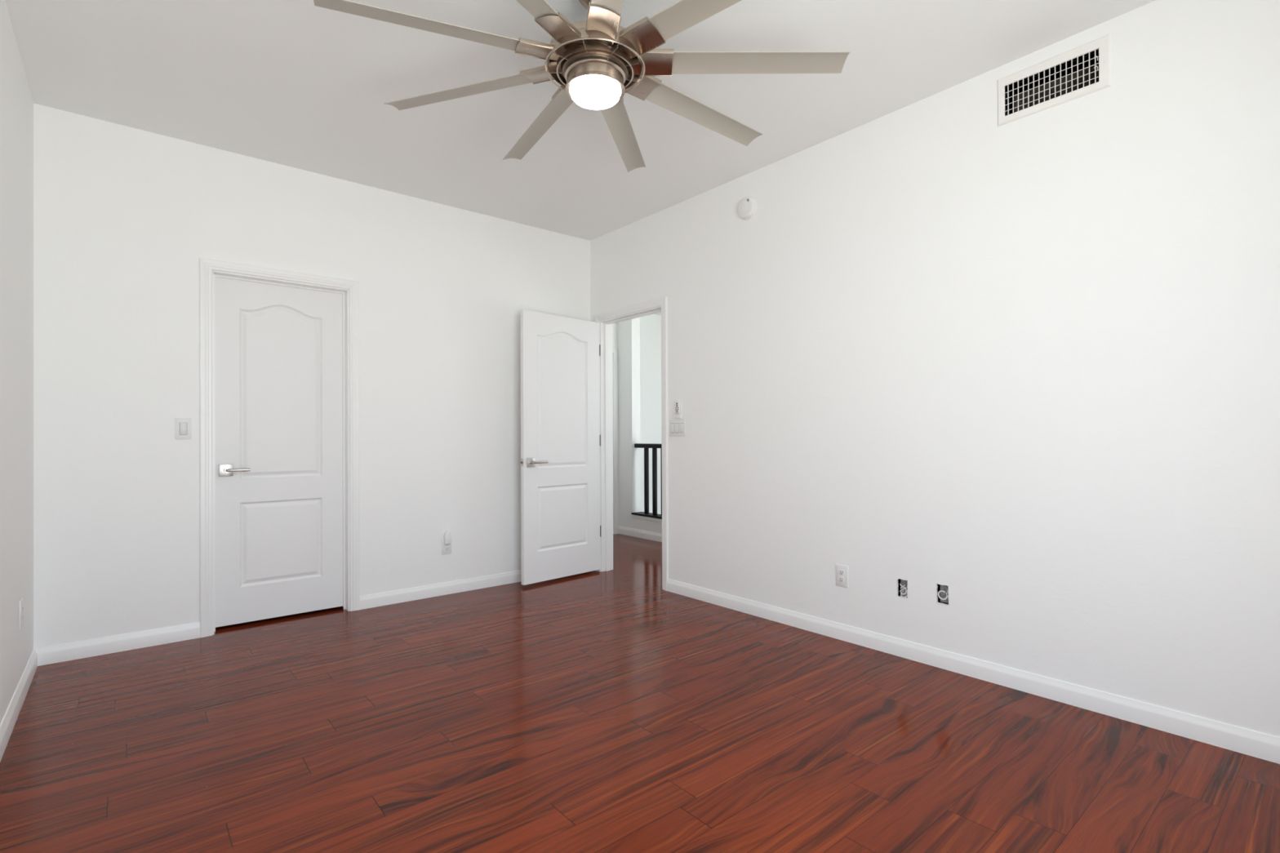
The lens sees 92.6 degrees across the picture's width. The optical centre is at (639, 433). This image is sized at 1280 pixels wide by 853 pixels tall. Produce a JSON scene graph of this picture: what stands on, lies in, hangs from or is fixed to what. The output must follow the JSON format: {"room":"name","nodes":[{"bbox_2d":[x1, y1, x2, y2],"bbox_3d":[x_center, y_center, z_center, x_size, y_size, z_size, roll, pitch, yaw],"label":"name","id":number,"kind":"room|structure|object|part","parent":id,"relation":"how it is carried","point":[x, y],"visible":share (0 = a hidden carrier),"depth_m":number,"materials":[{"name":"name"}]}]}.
{"room":"empty bedroom","nodes":[
{"label":"empty bedroom","id":0,"kind":"room"},
{"bbox_2d":[0,0,33,724],"bbox_3d":[-1.450,-0.257,1.091,0.120,2.763,4.890,0,0,-40],"label":"wall","id":1,"kind":"structure","parent":0,"point":[16,103],"depth_m":2.50,"materials":[{"name":"white paint"}]},
{"bbox_2d":[0,648,37,761],"bbox_3d":[-1.432,1.082,1.176,0.015,0.085,4.770,0,0,-40],"label":"baseboard","id":2,"kind":"structure","parent":1,"relation":"attached to","point":[9,720],"depth_m":2.45,"materials":[{"name":"white wood"}]},
{"bbox_2d":[18,598,22,629],"bbox_3d":[-2.647,0.769,2.618,0.007,0.118,0.074,0,0,-40],"label":"wall outlet","id":3,"kind":"object","parent":1,"relation":"attached to","point":[20,602],"visible":1,"depth_m":2.59,"materials":[{"name":"white plastic"}]},
{"bbox_2d":[33,103,590,648],"bbox_3d":[-1.779,-0.245,4.085,3.464,2.763,0.120,0,0,-40],"label":"wall","id":4,"kind":"structure","parent":0,"point":[125,217],"depth_m":3.42,"materials":[{"name":"white paint"}]},
{"bbox_2d":[35,622,199,666],"bbox_3d":[-2.712,1.094,3.206,0.663,0.085,0.015,0,0,-40],"label":"baseboard","id":5,"kind":"structure","parent":4,"relation":"attached to","point":[122,642],"depth_m":3.19,"materials":[{"name":"white wood"}]},
{"bbox_2d":[174,417,191,439],"bbox_3d":[-2.520,-0.029,3.377,0.072,0.118,0.010,0,0,-40],"label":"light switch","id":6,"kind":"object","parent":4,"relation":"attached to","point":[182,425],"visible":1,"depth_m":3.37,"materials":[{"name":"white plastic"}]},
{"bbox_2d":[214,276,342,627],"bbox_3d":[-2.205,0.100,3.769,0.703,2.034,0.158,0,0,-40],"label":"door","id":7,"kind":"structure","parent":4,"relation":"in","point":[278,349],"depth_m":3.74,"materials":[{"name":"white paint"},{"name":"satin nickel"}]},
{"bbox_3d":[-2.412,0.211,3.565,0.069,0.069,0.009,0,0,-40],"label":"handle","id":8,"kind":"part","parent":7,"relation":"part of","materials":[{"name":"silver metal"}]},
{"bbox_3d":[-2.345,0.210,3.567,0.122,0.017,0.032,0,0,-40],"label":"lever","id":9,"kind":"part","parent":7,"relation":"part of","materials":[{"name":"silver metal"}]},
{"bbox_2d":[199,257,359,637],"bbox_3d":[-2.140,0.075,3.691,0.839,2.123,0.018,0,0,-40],"label":"trim","id":10,"kind":"structure","parent":4,"relation":"attached to","point":[206,266],"depth_m":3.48,"materials":[{"name":"white wood"}]},
{"bbox_2d":[360,569,521,609],"bbox_3d":[-1.110,1.093,4.550,1.842,0.085,0.015,0,0,-40],"label":"baseboard","id":11,"kind":"structure","parent":4,"relation":"attached to","point":[384,598],"depth_m":4.29,"materials":[{"name":"white wood"}]},
{"bbox_2d":[441,537,451,555],"bbox_3d":[-1.371,0.792,4.338,0.072,0.118,0.007,0,0,-40],"label":"wall outlet","id":12,"kind":"object","parent":4,"relation":"attached to","point":[446,548],"visible":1,"depth_m":4.33,"materials":[{"name":"white plastic"}]},
{"bbox_2d":[444,531,450,544],"bbox_3d":[-1.360,0.732,4.325,0.047,0.094,0.027,0,0,-40],"label":"night light","id":13,"kind":"object","parent":12,"relation":"attached to","point":[447,534],"visible":1,"depth_m":4.32,"materials":[{"name":"white plastic"}]},
{"bbox_3d":[-1.360,0.718,4.325,0.047,0.066,0.027,0,0,-40],"label":"lamp shade","id":14,"kind":"part","parent":13,"relation":"part of","materials":[{"name":"white plastic"}]},
{"bbox_2d":[4,0,1155,315],"bbox_3d":[0.186,-1.685,3.857,6.184,0.100,7.010,0,0,-40],"label":"ceiling","id":15,"kind":"structure","parent":0,"point":[300,84],"depth_m":2.86,"materials":[{"name":"white paint"}]},
{"bbox_2d":[313,0,849,172],"bbox_3d":[-0.152,-1.437,2.270,1.818,0.404,1.842,0,0,-40],"label":"ceiling fan","id":16,"kind":"object","parent":15,"relation":"hanging from","point":[595,60],"visible":1,"depth_m":2.22,"materials":[{"name":"silver metal"}]},
{"bbox_3d":[-0.708,-1.371,2.051,0.692,0.031,0.096,0,0,-21],"label":"blade","id":17,"kind":"part","parent":16,"relation":"part of","materials":[{"name":"silver metal"}]},
{"bbox_3d":[-0.714,-1.369,2.448,0.692,0.031,0.096,0,0,19],"label":"blade","id":18,"kind":"part","parent":16,"relation":"part of","materials":[{"name":"silver metal"}]},
{"bbox_3d":[-0.449,-1.373,1.750,0.096,0.031,0.692,0,0,29],"label":"blade","id":19,"kind":"part","parent":16,"relation":"part of","materials":[{"name":"silver metal"}]},
{"bbox_3d":[-0.462,-1.369,2.756,0.096,0.031,0.692,0,0,-31],"label":"blade","id":20,"kind":"part","parent":16,"relation":"part of","materials":[{"name":"silver metal"}]},
{"bbox_3d":[-0.057,-1.374,1.686,0.096,0.031,0.692,0,0,-11],"label":"blade","id":21,"kind":"part","parent":16,"relation":"part of","materials":[{"name":"silver metal"}]},
{"bbox_3d":[-0.072,-1.370,2.830,0.096,0.031,0.692,0,0,9],"label":"blade","id":22,"kind":"part","parent":16,"relation":"part of","materials":[{"name":"silver metal"}]},
{"bbox_3d":[0.285,-1.375,1.889,0.692,0.031,0.096,0,0,39],"label":"blade","id":23,"kind":"part","parent":16,"relation":"part of","materials":[{"name":"silver metal"}]},
{"bbox_3d":[0.276,-1.372,2.635,0.693,0.031,0.103,0,0,-40],"label":"blade","id":24,"kind":"part","parent":16,"relation":"part of","materials":[{"name":"silver metal"}]},
{"bbox_3d":[0.416,-1.374,2.264,0.692,0.031,0.096,0,0,-1],"label":"blade","id":25,"kind":"part","parent":16,"relation":"part of","materials":[{"name":"silver metal"}]},
{"bbox_2d":[612,322,618,533],"bbox_3d":[-0.752,-0.240,6.683,1.210,2.763,0.120,0,0,-40],"label":"wall","id":26,"kind":"structure","parent":0,"point":[615,326],"depth_m":7.01,"materials":[{"name":"white paint"}]},
{"bbox_2d":[612,353,613,396],"bbox_3d":[-0.647,0.110,6.769,0.785,2.062,0.122,0,0,-40],"label":"trim","id":27,"kind":"structure","parent":26,"relation":"attached to","point":[612,353],"depth_m":6.98,"materials":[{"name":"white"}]},
{"bbox_2d":[612,347,617,533],"bbox_3d":[-0.603,0.079,6.716,0.906,2.123,0.018,0,0,-40],"label":"trim","id":28,"kind":"structure","parent":26,"relation":"attached to","point":[615,350],"depth_m":6.98,"materials":[{"name":"white wood"}]},
{"bbox_2d":[0,533,1279,852],"bbox_3d":[-0.261,1.128,3.359,4.854,0.001,6.850,0,0,-40],"label":"floor","id":29,"kind":"structure","parent":0,"point":[612,711],"depth_m":2.18,"materials":[{"name":"red laminate"}]},
{"bbox_2d":[617,317,662,533],"bbox_3d":[0.527,1.103,6.195,0.120,5.463,3.600,0,0,-40],"label":"wall","id":30,"kind":"structure","parent":0,"point":[628,331],"depth_m":6.89,"materials":[{"name":"white paint"}]},
{"bbox_2d":[617,526,662,542],"bbox_3d":[0.691,1.091,5.895,0.015,0.085,2.930,0,0,-40],"label":"baseboard","id":31,"kind":"structure","parent":30,"relation":"attached to","point":[651,535],"depth_m":6.70,"materials":[{"name":"white wood"}]},
{"bbox_2d":[631,443,662,522],"bbox_3d":[0.820,0.512,5.845,0.156,0.824,2.673,0,0,-40],"label":"stair railing","id":32,"kind":"object","parent":30,"relation":"attached to","point":[654,516],"visible":0.19,"depth_m":6.63,"materials":[{"name":"black paint"}]},
{"bbox_3d":[0.821,0.879,5.844,0.156,0.019,2.673,0,0,-40],"label":"rail","id":33,"kind":"part","parent":32,"relation":"part of","materials":[{"name":"black paint"}]},
{"bbox_3d":[0.774,0.907,5.800,0.008,0.034,2.665,0,0,-40],"label":"cap moulding","id":34,"kind":"part","parent":32,"relation":"part of","materials":[{"name":"white"}]},
{"bbox_3d":[0.819,0.124,5.846,0.070,0.047,2.670,0,0,-40],"label":"handrail","id":35,"kind":"part","parent":32,"relation":"part of","materials":[{"name":"black paint"}]},
{"bbox_2d":[640,314,661,514],"bbox_3d":[-0.182,1.112,8.028,1.390,5.463,0.120,0,0,-40],"label":"wall","id":36,"kind":"structure","parent":0,"point":[650,325],"depth_m":8.23,"materials":[{"name":"white paint"}]},
{"bbox_2d":[590,0,1279,737],"bbox_3d":[0.738,-0.256,3.874,0.120,2.763,6.340,0,0,-40],"label":"wall","id":37,"kind":"structure","parent":0,"point":[1028,367],"depth_m":2.67,"materials":[{"name":"white paint"}]},
{"bbox_2d":[520,310,601,585],"bbox_3d":[-0.607,0.099,4.782,0.158,2.029,0.764,0,0,45],"label":"door","id":38,"kind":"structure","parent":37,"relation":"in","point":[561,528],"depth_m":4.74,"materials":[{"name":"white wood"}]},
{"bbox_3d":[-0.809,0.211,4.548,0.009,0.069,0.069,0,0,45],"label":"handle","id":39,"kind":"part","parent":38,"relation":"part of","materials":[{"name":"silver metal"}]},
{"bbox_3d":[-0.743,0.211,4.556,0.032,0.017,0.122,0,0,45],"label":"lever","id":40,"kind":"part","parent":38,"relation":"part of","materials":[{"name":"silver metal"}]},
{"bbox_2d":[612,396,613,425],"bbox_3d":[0.018,0.070,4.839,0.018,2.123,0.879,0,0,-40],"label":"trim","id":41,"kind":"structure","parent":37,"relation":"attached to","point":[612,397],"depth_m":5.13,"materials":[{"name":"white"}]},
{"bbox_2d":[600,306,662,571],"bbox_3d":[-0.035,0.101,4.794,0.122,2.062,0.758,0,0,-40],"label":"trim","id":42,"kind":"structure","parent":37,"relation":"attached to","point":[606,326],"depth_m":5.07,"materials":[{"name":"white wood"}]},
{"bbox_2d":[594,296,668,591],"bbox_3d":[-0.087,0.070,4.750,0.018,2.123,0.879,0,0,-40],"label":"trim","id":43,"kind":"structure","parent":37,"relation":"attached to","point":[663,301],"depth_m":4.43,"materials":[{"name":"white wood"}]},
{"bbox_2d":[669,419,685,436],"bbox_3d":[0.264,-0.043,4.337,0.010,0.118,0.160,0,0,-40],"label":"light switch","id":44,"kind":"object","parent":37,"relation":"attached to","point":[677,427],"visible":1,"depth_m":4.33,"materials":[{"name":"white plastic"}]},
{"bbox_2d":[674,400,681,417],"bbox_3d":[0.268,-0.173,4.322,0.022,0.122,0.060,0,0,-40],"label":"remote control","id":45,"kind":"object","parent":37,"relation":"attached to","point":[677,403],"visible":1,"depth_m":4.31,"materials":[{"name":"white plastic"}]},
{"bbox_2d":[737,196,756,219],"bbox_3d":[0.665,-1.419,3.835,0.039,0.140,0.140,0,0,-40],"label":"smoke detector","id":46,"kind":"object","parent":37,"relation":"attached to","point":[747,207],"visible":1,"depth_m":3.81,"materials":[{"name":"white plastic"}]},
{"bbox_2d":[835,564,848,587],"bbox_3d":[1.102,0.774,3.341,0.007,0.118,0.074,0,0,-40],"label":"wall outlet","id":47,"kind":"object","parent":37,"relation":"attached to","point":[842,571],"visible":1,"depth_m":3.34,"materials":[{"name":"white plastic"}]},
{"bbox_2d":[839,576,844,582],"bbox_3d":[1.101,0.794,3.340,0.002,0.027,0.028,0,0,-40],"label":"receptacle","id":48,"kind":"object","parent":47,"relation":"attached to","point":[841,578],"depth_m":3.34,"materials":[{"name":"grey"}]},
{"bbox_2d":[839,569,844,575],"bbox_3d":[1.100,0.755,3.340,0.002,0.027,0.028,0,0,-40],"label":"receptacle","id":49,"kind":"object","parent":47,"relation":"attached to","point":[841,571],"depth_m":3.34,"materials":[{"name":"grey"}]},
{"bbox_2d":[896,577,908,599],"bbox_3d":[1.335,0.777,3.096,0.040,0.104,0.068,0,0,-40],"label":"junction box","id":50,"kind":"object","parent":37,"relation":"attached to","point":[904,588],"visible":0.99,"depth_m":3.11,"materials":[{"name":"grey plastic"}]},
{"bbox_2d":[935,582,949,605],"bbox_3d":[1.463,0.768,2.943,0.041,0.108,0.068,0,0,-40],"label":"junction box","id":51,"kind":"object","parent":37,"relation":"attached to","point":[944,589],"visible":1,"depth_m":2.95,"materials":[{"name":"grey plastic"}]},
{"bbox_2d":[666,578,1279,764],"bbox_3d":[1.426,1.077,2.950,0.015,0.085,3.814,0,0,-40],"label":"baseboard","id":52,"kind":"structure","parent":37,"relation":"attached to","point":[1260,745],"depth_m":2.64,"materials":[{"name":"white wood"}]},
{"bbox_2d":[997,33,1111,126],"bbox_3d":[1.849,-1.484,2.681,0.309,0.209,0.412,0,0,-40],"label":"air vent","id":53,"kind":"object","parent":37,"relation":"in","point":[1095,77],"visible":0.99,"depth_m":2.62,"materials":[{"name":"white metal"}]}
]}

